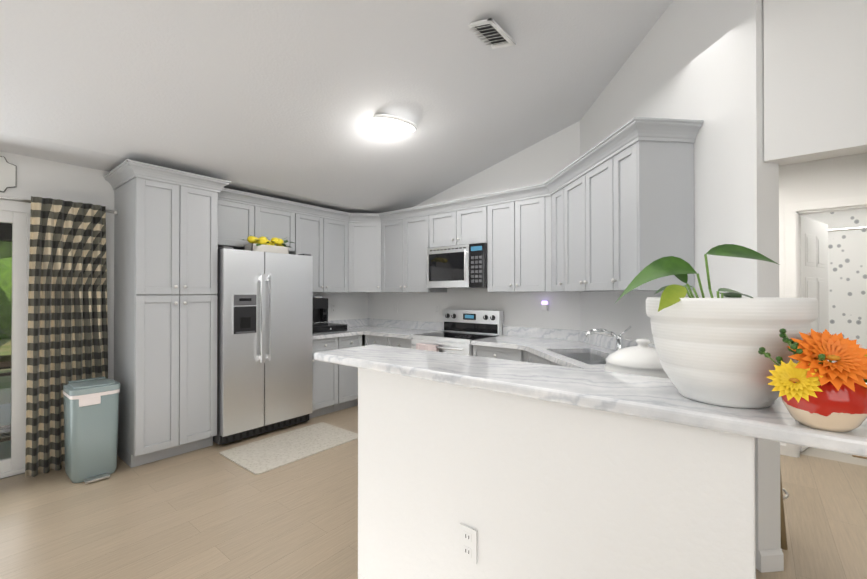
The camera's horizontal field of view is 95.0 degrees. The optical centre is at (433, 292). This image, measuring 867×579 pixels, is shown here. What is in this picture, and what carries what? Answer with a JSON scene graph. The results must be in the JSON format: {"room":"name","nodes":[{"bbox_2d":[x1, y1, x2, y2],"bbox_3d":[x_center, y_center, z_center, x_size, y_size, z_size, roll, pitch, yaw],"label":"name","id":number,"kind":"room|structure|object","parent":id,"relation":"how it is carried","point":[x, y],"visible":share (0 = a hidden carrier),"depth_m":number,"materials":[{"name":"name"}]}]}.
{"room":"kitchen","nodes":[
{"label":"kitchen","id":0,"kind":"room"},
{"bbox_2d":[0,151,367,379],"bbox_3d":[-3.337,0.017,2.819,0.150,2.700,7.750,0,0,39],"label":"wall","id":1,"kind":"structure","parent":0,"point":[38,177],"depth_m":3.29,"materials":[{"name":"white paint"}]},
{"bbox_2d":[0,156,16,191],"bbox_3d":[-3.388,-0.864,2.624,0.018,0.260,0.875,0,0,39],"label":"sign","id":2,"kind":"object","parent":1,"relation":"attached to","point":[8,174],"visible":1,"depth_m":2.92,"materials":[{"name":"grey"}]},
{"bbox_2d":[0,199,30,478],"bbox_3d":[-3.686,0.340,2.385,0.130,2.050,1.840,0,0,39],"label":"door frame","id":3,"kind":"structure","parent":1,"relation":"attached to","point":[16,214],"depth_m":2.99,"materials":[{"name":"white"}]},
{"bbox_2d":[0,196,117,214],"bbox_3d":[-3.478,-0.680,2.436,0.113,0.060,2.471,0,0,39],"label":"curtain rod","id":4,"kind":"object","parent":1,"relation":"attached to","point":[29,201],"visible":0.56,"depth_m":2.92,"materials":[{"name":"white metal"}]},
{"bbox_2d":[25,196,107,476],"bbox_3d":[-2.837,0.324,3.098,0.096,2.066,0.479,0,0,39],"label":"curtain","id":5,"kind":"object","parent":4,"relation":"hanging from","point":[67,340],"visible":0.83,"depth_m":3.04,"materials":[{"name":"fabric"}]},
{"bbox_2d":[107,310,112,323],"bbox_3d":[-2.772,0.210,3.384,0.011,0.115,0.072,0,0,39],"label":"outlet","id":6,"kind":"object","parent":1,"relation":"attached to","point":[109,312],"depth_m":3.39,"materials":[{"name":"white plastic"}]},
{"bbox_2d":[199,185,294,252],"bbox_3d":[-1.947,-0.711,4.139,0.347,0.531,0.913,0,0,39],"label":"upper cabinet","id":7,"kind":"object","parent":1,"relation":"attached to","point":[240,215],"depth_m":3.99,"materials":[{"name":"grey paint"}]},
{"bbox_2d":[289,202,346,292],"bbox_3d":[-1.394,-0.485,4.787,0.390,0.976,0.785,0,0,39],"label":"upper cabinet","id":8,"kind":"object","parent":1,"relation":"attached to","point":[321,233],"depth_m":4.68,"materials":[{"name":"grey paint"}]},
{"bbox_2d":[331,304,335,312],"bbox_3d":[-1.308,0.211,5.196,0.008,0.115,0.072,0,0,39],"label":"outlet","id":9,"kind":"object","parent":1,"relation":"attached to","point":[333,306],"depth_m":5.19,"materials":[{"name":"white plastic"}]},
{"bbox_2d":[0,0,866,213],"bbox_3d":[0.777,-2.068,1.078,8.750,2.049,10.200,0,0,39],"label":"ceiling","id":10,"kind":"structure","parent":0,"point":[294,97],"depth_m":2.68,"materials":[{"name":"white paint"}]},
{"bbox_2d":[373,114,416,132],"bbox_3d":[-0.326,-1.379,3.253,0.379,0.119,0.390,0,0,39],"label":"flush ceiling light","id":11,"kind":"object","parent":10,"relation":"attached to","point":[395,123],"visible":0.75,"depth_m":3.15,"materials":[{"name":"white glass"}]},
{"bbox_2d":[468,18,515,48],"bbox_3d":[0.321,-1.627,2.525,0.294,0.084,0.300,0,0,39],"label":"ceiling vent","id":12,"kind":"object","parent":10,"relation":"in","point":[493,32],"visible":0.65,"depth_m":2.47,"materials":[{"name":"white plastic"}]},
{"bbox_2d":[0,399,866,578],"bbox_3d":[0.835,1.397,1.011,8.600,0.080,10.200,0,0,39],"label":"floor","id":13,"kind":"structure","parent":0,"point":[209,512],"depth_m":2.38,"materials":[{"name":"brown wood"}]},
{"bbox_2d":[63,376,119,483],"bbox_3d":[-2.573,1.023,2.993,0.399,0.690,0.292,0,0,39],"label":"trash can","id":14,"kind":"object","parent":13,"relation":"on","point":[91,405],"visible":1,"depth_m":2.90,"materials":[{"name":"blue-green plastic"},{"name":"white plastic"}]},
{"bbox_2d":[114,177,217,467],"bbox_3d":[-2.314,0.241,3.450,0.637,2.260,0.600,0,0,39],"label":"pantry","id":15,"kind":"object","parent":13,"relation":"on","point":[165,293],"visible":0.96,"depth_m":3.23,"materials":[{"name":"grey paint"}]},
{"bbox_2d":[213,246,312,444],"bbox_3d":[-1.788,0.475,4.003,0.740,1.747,0.900,0,0,39],"label":"fridge","id":16,"kind":"object","parent":13,"relation":"on","point":[264,335],"visible":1,"depth_m":3.72,"materials":[{"name":"silver metal"}]},
{"bbox_2d":[242,235,293,253],"bbox_3d":[-1.632,-0.476,3.952,0.231,0.183,0.481,0,0,32],"label":"flower arrangement","id":17,"kind":"object","parent":16,"relation":"on","point":[264,244],"visible":0.96,"depth_m":3.89,"materials":[{"name":"white"}]},
{"bbox_2d":[219,422,357,474],"bbox_3d":[-1.244,1.365,3.569,0.650,0.010,1.040,0,0,39],"label":"kitchen rug","id":18,"kind":"object","parent":13,"relation":"on","point":[267,454],"visible":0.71,"depth_m":3.48,"materials":[{"name":"beige fabric"}]},
{"bbox_2d":[309,336,344,418],"bbox_3d":[-1.415,0.942,4.574,0.617,0.870,0.441,0,0,39],"label":"base cabinet","id":19,"kind":"object","parent":13,"relation":"on","point":[334,387],"depth_m":4.40,"materials":[{"name":"grey paint"}]},
{"bbox_2d":[345,335,361,408],"bbox_3d":[-1.224,0.943,4.810,0.617,0.870,0.409,0,0,39],"label":"base cabinet","id":20,"kind":"object","parent":13,"relation":"on","point":[351,373],"depth_m":4.67,"materials":[{"name":"grey paint"}]},
{"bbox_2d":[312,320,363,339],"bbox_3d":[-1.320,0.438,4.674,0.643,0.140,0.711,0,0,39],"label":"countertop","id":21,"kind":"structure","parent":20,"relation":"on","point":[353,328],"depth_m":4.72,"materials":[{"name":"stone"}]},
{"bbox_2d":[312,295,346,333],"bbox_3d":[-1.331,0.253,4.738,0.352,0.427,0.500,0,0,39],"label":"coffee maker","id":22,"kind":"object","parent":21,"relation":"on","point":[320,324],"visible":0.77,"depth_m":4.64,"materials":[{"name":"black plastic"}]},
{"bbox_2d":[340,318,442,338],"bbox_3d":[-0.590,0.439,4.961,1.415,0.140,0.654,0,0,39],"label":"countertop","id":23,"kind":"structure","parent":20,"relation":"on","point":[376,327],"depth_m":4.98,"materials":[{"name":"stone"}]},
{"bbox_2d":[365,335,380,345],"bbox_3d":[-0.457,0.944,4.875,0.453,0.870,0.617,0,0,39],"label":"base cabinet","id":24,"kind":"object","parent":13,"relation":"on","point":[369,339],"depth_m":4.70,"materials":[{"name":"grey paint"}]},
{"bbox_2d":[381,336,410,348],"bbox_3d":[-0.203,0.943,4.669,0.445,0.870,0.617,0,0,39],"label":"base cabinet","id":25,"kind":"object","parent":13,"relation":"on","point":[386,341],"depth_m":4.46,"materials":[{"name":"grey paint"}]},
{"bbox_2d":[411,309,502,355],"bbox_3d":[0.239,0.778,4.253,0.756,1.155,0.707,0,0,39],"label":"stove","id":26,"kind":"object","parent":13,"relation":"on","point":[462,328],"visible":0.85,"depth_m":4.28,"materials":[{"name":"silver metal"}]},
{"bbox_2d":[416,343,438,351],"bbox_3d":[-0.064,0.670,4.058,0.270,0.272,0.048,0,0,39],"label":"hanging towel","id":27,"kind":"object","parent":26,"relation":"hanging from","point":[427,347],"visible":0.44,"depth_m":4.04,"materials":[{"name":"white fabric"}]},
{"bbox_2d":[473,345,520,357],"bbox_3d":[0.767,0.938,3.884,0.516,0.870,0.617,0,0,39],"label":"base cabinet","id":28,"kind":"object","parent":13,"relation":"on","point":[481,351],"depth_m":3.71,"materials":[{"name":"grey paint"}]},
{"bbox_2d":[489,350,565,365],"bbox_3d":[0.885,0.933,2.927,0.745,0.870,0.745,0,0,39],"label":"base cabinet","id":29,"kind":"object","parent":13,"relation":"on","point":[524,356],"depth_m":3.49,"materials":[{"name":"grey paint"}]},
{"bbox_2d":[490,326,613,337],"bbox_3d":[1.049,0.431,3.596,1.325,0.140,0.714,0,0,39],"label":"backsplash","id":30,"kind":"structure","parent":29,"relation":"on","point":[506,329],"depth_m":3.97,"materials":[{"name":"stone"}]},
{"bbox_2d":[471,334,654,370],"bbox_3d":[0.950,0.425,2.538,1.410,0.140,2.484,0,0,39],"label":"countertop","id":31,"kind":"structure","parent":29,"relation":"on","point":[552,345],"depth_m":3.36,"materials":[{"name":"stone"}]},
{"bbox_2d":[561,353,605,364],"bbox_3d":[1.130,0.594,2.874,0.404,0.190,0.744,0,0,-6],"label":"sink","id":32,"kind":"object","parent":31,"relation":"in","point":[588,358],"visible":0.04,"depth_m":3.24,"materials":[{"name":"silver metal"}]},
{"bbox_2d":[585,326,630,350],"bbox_3d":[1.292,0.354,2.943,0.268,0.204,0.268,0,0,39],"label":"faucet","id":33,"kind":"object","parent":31,"relation":"on","point":[619,340],"visible":0.85,"depth_m":2.93,"materials":[{"name":"silver metal"}]},
{"bbox_2d":[604,339,669,378],"bbox_3d":[0.821,0.316,1.556,0.284,0.265,0.284,0,0,39],"label":"ceramic jar","id":34,"kind":"object","parent":31,"relation":"on","point":[641,358],"visible":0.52,"depth_m":1.48,"materials":[{"name":"white ceramic"}]},
{"bbox_2d":[780,470,788,549],"bbox_3d":[1.848,0.992,2.265,0.300,0.746,0.300,0,0,39],"label":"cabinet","id":35,"kind":"object","parent":13,"relation":"on","point":[783,532],"visible":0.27,"depth_m":2.12,"materials":[{"name":"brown wood"}]},
{"bbox_2d":[368,121,579,329],"bbox_3d":[0.214,-0.522,4.825,3.150,3.800,0.130,0,0,39],"label":"wall","id":36,"kind":"structure","parent":0,"point":[545,160],"depth_m":4.24,"materials":[{"name":"white paint"}]},
{"bbox_2d":[347,213,394,292],"bbox_3d":[-0.882,-0.483,5.181,0.691,0.976,0.688,0,0,39],"label":"upper cabinet","id":37,"kind":"object","parent":36,"relation":"attached to","point":[364,230],"depth_m":4.98,"materials":[{"name":"grey paint"}]},
{"bbox_2d":[383,213,446,292],"bbox_3d":[-0.283,-0.439,4.887,0.834,0.884,0.391,0,0,39],"label":"upper cabinet","id":38,"kind":"object","parent":36,"relation":"attached to","point":[404,238],"depth_m":4.73,"materials":[{"name":"grey paint"}]},
{"bbox_2d":[427,205,486,247],"bbox_3d":[0.354,-0.691,4.402,0.760,0.384,0.348,0,0,39],"label":"upper cabinet","id":39,"kind":"object","parent":36,"relation":"attached to","point":[467,225],"depth_m":4.25,"materials":[{"name":"grey paint"}]},
{"bbox_2d":[427,243,486,287],"bbox_3d":[0.323,-0.271,4.363,0.756,0.450,0.440,0,0,39],"label":"microwave","id":40,"kind":"object","parent":39,"relation":"attached to","point":[460,266],"visible":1,"depth_m":4.20,"materials":[{"name":"silver metal"}]},
{"bbox_2d":[487,197,526,291],"bbox_3d":[0.913,-0.444,3.948,0.671,0.884,0.348,0,0,39],"label":"upper cabinet","id":41,"kind":"object","parent":36,"relation":"attached to","point":[506,220],"depth_m":3.89,"materials":[{"name":"grey paint"}]},
{"bbox_2d":[541,300,548,310],"bbox_3d":[1.115,0.139,3.979,0.070,0.110,0.041,0,0,39],"label":"light","id":42,"kind":"object","parent":36,"relation":"attached to","point":[545,305],"visible":1,"depth_m":3.97,"materials":[{"name":"white plastic"}]},
{"bbox_2d":[358,368,669,578],"bbox_3d":[0.189,0.844,1.456,1.240,1.030,0.154,0,0,39],"label":"wall","id":43,"kind":"structure","parent":0,"point":[527,488],"depth_m":1.32,"materials":[{"name":"white paint"}]},
{"bbox_2d":[459,523,476,563],"bbox_3d":[0.121,0.889,1.404,0.072,0.115,0.008,0,0,39],"label":"outlet","id":44,"kind":"object","parent":43,"relation":"attached to","point":[467,543],"depth_m":1.40,"materials":[{"name":"white plastic"}]},
{"bbox_2d":[314,345,866,456],"bbox_3d":[0.580,0.310,1.854,1.910,0.038,1.360,0,0,39],"label":"bar","id":45,"kind":"object","parent":43,"relation":"on","point":[656,398],"visible":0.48,"depth_m":1.19,"materials":[{"name":"stone"}]},
{"bbox_2d":[615,244,817,407],"bbox_3d":[0.772,0.078,1.097,0.416,0.416,0.440,0,0,39],"label":"planter","id":46,"kind":"object","parent":45,"relation":"on","point":[707,349],"visible":0.92,"depth_m":0.96,"materials":[{"name":"white ceramic"}]},
{"bbox_2d":[758,328,866,431],"bbox_3d":[0.827,0.180,0.822,0.240,0.209,0.188,0,0,39],"label":"vase","id":47,"kind":"object","parent":45,"relation":"on","point":[815,388],"visible":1,"depth_m":0.80,"materials":[{"name":"red ceramic"}]},
{"bbox_2d":[580,0,780,569],"bbox_3d":[1.549,-0.733,2.916,0.120,4.200,1.920,0,0,-6],"label":"wall","id":48,"kind":"structure","parent":0,"point":[696,59],"depth_m":2.20,"materials":[{"name":"white paint"}]},
{"bbox_2d":[527,146,594,291],"bbox_3d":[1.274,-0.496,2.974,0.809,0.976,0.808,0,0,39],"label":"upper cabinet","id":49,"kind":"object","parent":48,"relation":"attached to","point":[561,209],"depth_m":3.32,"materials":[{"name":"grey paint"}]},
{"bbox_2d":[365,442,785,578],"bbox_3d":[1.341,1.313,2.113,7.999,0.100,3.949,0,0,39],"label":"baseboard","id":50,"kind":"structure","parent":48,"relation":"attached to","point":[771,560],"depth_m":1.94,"materials":[{"name":"white"}]},
{"bbox_2d":[595,125,626,291],"bbox_3d":[1.341,-0.498,2.495,0.468,0.976,0.423,0,0,39],"label":"upper cabinet","id":51,"kind":"object","parent":48,"relation":"attached to","point":[613,211],"depth_m":2.60,"materials":[{"name":"grey paint"}]},
{"bbox_2d":[627,117,698,290],"bbox_3d":[1.355,-0.499,2.357,0.298,0.976,0.256,0,0,39],"label":"upper cabinet","id":52,"kind":"object","parent":48,"relation":"attached to","point":[660,151],"depth_m":2.33,"materials":[{"name":"grey paint"}]},
{"bbox_2d":[670,423,755,578],"bbox_3d":[1.128,0.845,1.510,0.148,1.030,1.420,0,0,39],"label":"wall","id":53,"kind":"structure","parent":0,"point":[713,532],"depth_m":0.97,"materials":[{"name":"white paint"}]},
{"bbox_2d":[763,0,866,164],"bbox_3d":[3.311,-0.945,0.642,4.270,4.600,0.120,0,0,39],"label":"wall","id":54,"kind":"structure","parent":0,"point":[815,79],"depth_m":1.83,"materials":[{"name":"white paint"}]},
{"bbox_2d":[779,153,866,442],"bbox_3d":[3.982,0.116,2.602,5.700,2.500,0.120,0,0,39],"label":"wall","id":55,"kind":"structure","parent":0,"point":[836,178],"depth_m":3.23,"materials":[{"name":"white paint"}]},
{"bbox_2d":[798,216,834,451],"bbox_3d":[3.464,0.354,3.584,0.326,2.005,0.751,0,0,39],"label":"bathroom door","id":56,"kind":"structure","parent":55,"relation":"in","point":[813,258],"depth_m":3.58,"materials":[{"name":"white wood"}]},
{"bbox_2d":[785,195,866,457],"bbox_3d":[3.366,0.314,3.087,0.950,2.110,0.138,0,0,39],"label":"door frame","id":57,"kind":"structure","parent":55,"relation":"attached to","point":[793,211],"depth_m":3.30,"materials":[{"name":"white wood"}]},
{"bbox_2d":[798,209,866,362],"bbox_3d":[4.570,0.126,4.441,2.300,2.500,0.120,0,0,39],"label":"wall","id":58,"kind":"structure","parent":0,"point":[847,272],"depth_m":4.36,"materials":[{"name":"paint"}]},
{"bbox_2d":[828,227,866,231],"bbox_3d":[4.048,-0.607,3.800,2.040,0.023,0.024,0,0,39],"label":"shower rod","id":59,"kind":"object","parent":58,"relation":"attached to","point":[846,229],"visible":0.32,"depth_m":3.83,"materials":[{"name":"silver metal"}]},
{"label":"outside","id":60,"kind":"structure","parent":0,"visible":0},
{"bbox_2d":[0,222,11,241],"bbox_3d":[-4.163,0.101,4.420,3.150,2.550,12.000,0,0,39],"label":"porch roof","id":61,"kind":"structure","parent":60,"point":[5,233],"depth_m":5.08,"materials":[{"name":"grey"}]},
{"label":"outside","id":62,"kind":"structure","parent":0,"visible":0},
{"bbox_2d":[0,339,10,403],"bbox_3d":[-28.568,1.554,21.587,57.000,0.080,70.000,0,0,39],"label":"lawn","id":63,"kind":"structure","parent":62,"point":[3,385],"depth_m":6.45,"materials":[{"name":"green plant"}]},
{"bbox_2d":[0,257,11,338],"bbox_3d":[-14.322,0.416,12.369,2.780,3.449,28.242,0,0,39],"label":"hedge","id":64,"kind":"object","parent":63,"relation":"on","point":[6,273],"depth_m":12.18,"materials":[{"name":"green plant"}]},
{"bbox_2d":[0,241,11,257],"bbox_3d":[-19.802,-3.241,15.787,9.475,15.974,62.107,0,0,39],"label":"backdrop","id":65,"kind":"structure","parent":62,"point":[7,252],"depth_m":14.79,"materials":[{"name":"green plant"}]},
{"bbox_2d":[0,403,23,478],"bbox_3d":[-4.046,1.446,4.318,2.850,0.100,12.000,0,0,39],"label":"patio","id":66,"kind":"structure","parent":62,"point":[5,410],"depth_m":4.00,"materials":[{"name":"grey concrete"}]},
{"bbox_2d":[0,355,10,441],"bbox_3d":[-3.716,0.971,3.147,0.480,0.835,0.730,0,0,39],"label":"patio table","id":67,"kind":"object","parent":66,"relation":"on","point":[6,362],"depth_m":3.26,"materials":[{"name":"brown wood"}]}
]}

